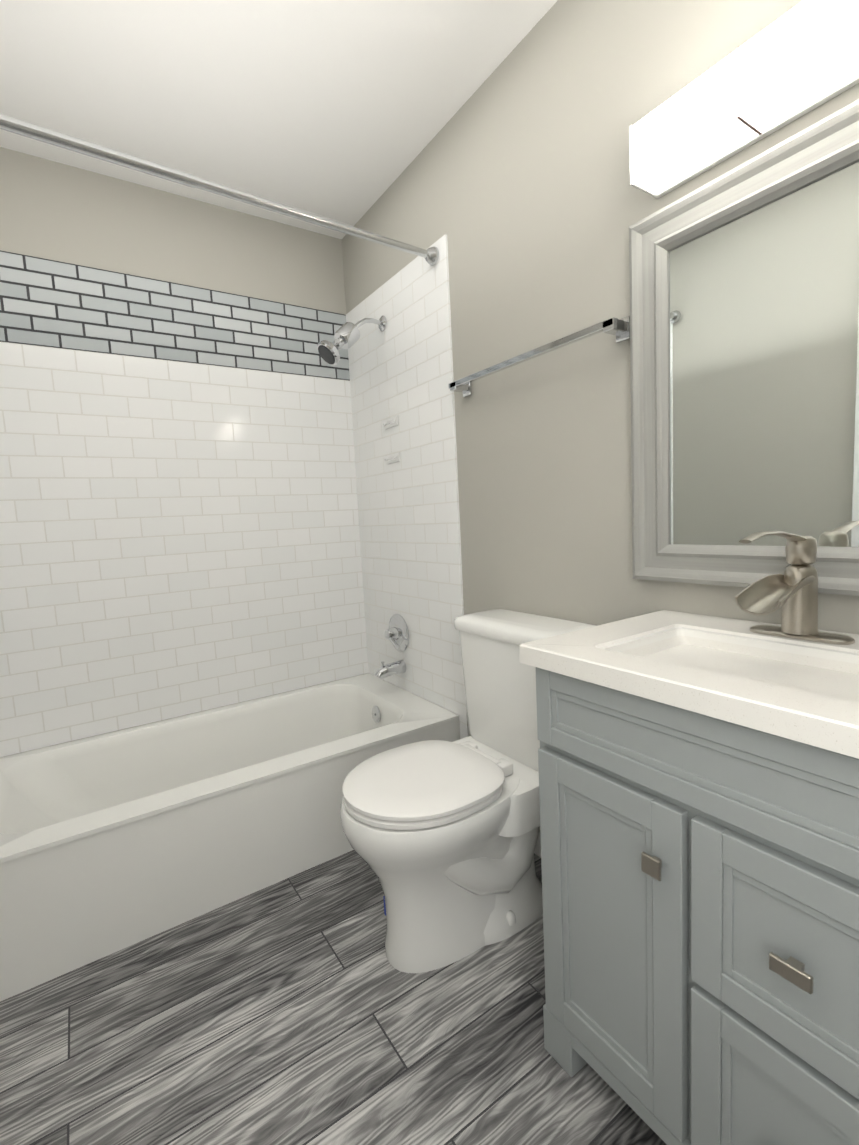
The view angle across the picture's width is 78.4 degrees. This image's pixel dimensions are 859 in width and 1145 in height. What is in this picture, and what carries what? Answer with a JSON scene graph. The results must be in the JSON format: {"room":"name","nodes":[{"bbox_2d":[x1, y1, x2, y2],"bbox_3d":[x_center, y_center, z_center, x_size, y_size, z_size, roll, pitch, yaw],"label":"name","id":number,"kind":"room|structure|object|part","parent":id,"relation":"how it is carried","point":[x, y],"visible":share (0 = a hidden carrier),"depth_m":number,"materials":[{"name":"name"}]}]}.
{"room":"bathroom","nodes":[
{"label":"bathroom","id":0,"kind":"room"},
{"bbox_2d":[0,147,345,314],"bbox_3d":[-1.005,-0.270,2.200,1.720,2.430,0.100,-7,7,-34],"label":"wall","id":1,"kind":"structure","parent":0,"point":[54,211],"depth_m":2.04,"materials":[{"name":"grey paint"}]},
{"bbox_2d":[0,250,349,380],"bbox_3d":[-1.011,-0.988,2.080,1.520,0.300,0.008,-7,7,-34],"label":"tile band","id":2,"kind":"object","parent":1,"relation":"attached to","point":[51,303],"visible":0.89,"depth_m":2.04,"materials":[{"name":"grey tile"}]},
{"bbox_2d":[0,342,368,756],"bbox_3d":[-0.968,-0.129,2.169,1.520,1.428,0.008,-7,7,-34],"label":"wall tile","id":3,"kind":"structure","parent":1,"relation":"attached to","point":[177,538],"depth_m":2.10,"materials":[{"name":"white tile"}]},
{"bbox_2d":[0,0,557,238],"bbox_3d":[-0.258,-1.443,0.869,1.720,0.100,3.000,-7,7,-34],"label":"ceiling","id":4,"kind":"structure","parent":0,"point":[343,111],"depth_m":1.56,"materials":[{"name":"white paint"}]},
{"bbox_2d":[0,850,666,1144],"bbox_3d":[-0.131,1.070,1.130,1.720,0.100,3.000,-7,7,-34],"label":"floor","id":5,"kind":"structure","parent":0,"point":[298,1009],"depth_m":1.15,"materials":[{"name":"grey wood"}]},
{"bbox_2d":[0,673,459,1000],"bbox_3d":[-0.712,0.783,1.950,1.517,0.360,0.758,-7,7,-34],"label":"bathtub","id":6,"kind":"object","parent":5,"relation":"on","point":[113,842],"visible":0.88,"depth_m":1.65,"materials":[{"name":"white ceramic"}]},
{"bbox_2d":[340,609,597,972],"bbox_3d":[0.091,0.565,1.445,0.700,0.816,0.444,-7,7,-34],"label":"toilet","id":7,"kind":"object","parent":5,"relation":"on","point":[441,836],"visible":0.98,"depth_m":1.34,"materials":[{"name":"white ceramic"}]},
{"bbox_3d":[-0.009,0.537,1.375,0.439,0.044,0.370,-7,7,-33],"label":"seat","id":8,"kind":"part","parent":7,"relation":"part of","materials":[{"name":"white plastic"}]},
{"bbox_3d":[0.282,0.336,1.558,0.214,0.404,0.444,-7,7,-33],"label":"tank","id":9,"kind":"part","parent":7,"relation":"part of","materials":[{"name":"white ceramic"}]},
{"bbox_2d":[520,531,858,1144],"bbox_3d":[0.564,0.467,0.917,0.482,1.072,0.644,-7,7,-34],"label":"bathroom vanity","id":10,"kind":"object","parent":5,"relation":"on","point":[699,797],"visible":1,"depth_m":0.80,"materials":[{"name":"grey paint"}]},
{"bbox_2d":[735,531,854,644],"bbox_3d":[0.603,0.026,0.913,0.235,0.200,0.164,-7,7,-33],"label":"faucet","id":11,"kind":"object","parent":10,"relation":"on","point":[796,590],"depth_m":0.94,"materials":[{"name":"silver metal"}]},
{"bbox_2d":[342,0,858,830],"bbox_3d":[0.476,-0.267,1.447,0.100,2.430,2.800,-7,7,-34],"label":"wall","id":12,"kind":"structure","parent":0,"point":[512,180],"depth_m":1.46,"materials":[{"name":"grey paint"}]},
{"bbox_2d":[346,234,468,738],"bbox_3d":[-0.114,-0.150,2.255,0.008,2.090,0.802,-7,7,-34],"label":"wall tiles","id":13,"kind":"structure","parent":12,"relation":"attached to","point":[401,366],"depth_m":2.14,"materials":[{"name":"white tile"}]},
{"bbox_2d":[0,113,438,265],"bbox_3d":[-0.606,-1.067,1.458,1.501,0.096,0.060,-7,7,-34],"label":"shower rail","id":14,"kind":"object","parent":13,"relation":"attached to","point":[430,255],"visible":1,"depth_m":1.41,"materials":[{"name":"silver metal"}]},
{"bbox_2d":[317,316,386,364],"bbox_3d":[-0.313,-0.946,2.132,0.295,0.224,0.102,-7,7,-34],"label":"shower head","id":15,"kind":"object","parent":13,"relation":"attached to","point":[347,335],"visible":1,"depth_m":2.09},
{"bbox_2d":[375,660,405,679],"bbox_3d":[-0.177,0.424,2.316,0.140,0.078,0.060,-7,7,-34],"label":"tub spout","id":16,"kind":"object","parent":13,"relation":"attached to","point":[383,671],"visible":1,"depth_m":2.30,"materials":[{"name":"silver metal"}]},
{"bbox_2d":[382,416,399,463],"bbox_3d":[-0.168,-0.558,2.228,0.027,0.186,0.110,-7,7,-34],"label":"dishes","id":17,"kind":"object","parent":13,"relation":"attached to","point":[387,424],"visible":1,"depth_m":2.22,"materials":[{"name":"white plastic"}]},
{"bbox_2d":[385,614,408,651],"bbox_3d":[-0.163,0.272,2.334,0.067,0.170,0.170,-7,7,-34],"label":"tub valve","id":18,"kind":"object","parent":13,"relation":"attached to","point":[397,633],"visible":1,"depth_m":2.31,"materials":[{"name":"silver metal"}]},
{"bbox_2d":[534,831,540,857],"bbox_3d":[0.715,0.927,1.201,0.012,0.085,1.989,-7,7,-34],"label":"baseboard","id":19,"kind":"structure","parent":12,"relation":"attached to","point":[537,851],"depth_m":1.72,"materials":[{"name":"white paint"}]},
{"bbox_2d":[449,316,629,396],"bbox_3d":[0.277,-0.609,1.530,0.066,0.052,0.665,-7,7,-34],"label":"towel rail","id":20,"kind":"object","parent":12,"relation":"attached to","point":[619,329],"visible":0.9,"depth_m":1.40,"materials":[{"name":"silver metal"}]},
{"bbox_2d":[629,99,858,595],"bbox_3d":[0.708,-0.373,0.956,0.034,0.824,0.768,-7,7,-34],"label":"mirror","id":21,"kind":"object","parent":12,"relation":"attached to","point":[744,324],"visible":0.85,"depth_m":1.06,"materials":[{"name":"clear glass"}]},
{"bbox_3d":[0.719,-0.374,0.963,0.005,0.664,0.608,-7,7,-33],"label":"glass","id":22,"kind":"part","parent":21,"relation":"part of","materials":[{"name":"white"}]},
{"bbox_2d":[630,0,858,198],"bbox_3d":[0.655,-0.880,0.884,0.100,0.121,0.660,-7,7,-34],"label":"sconce","id":23,"kind":"object","parent":12,"relation":"attached to","point":[798,61],"visible":1,"depth_m":0.95,"materials":[{"name":"white glass"}]}
]}

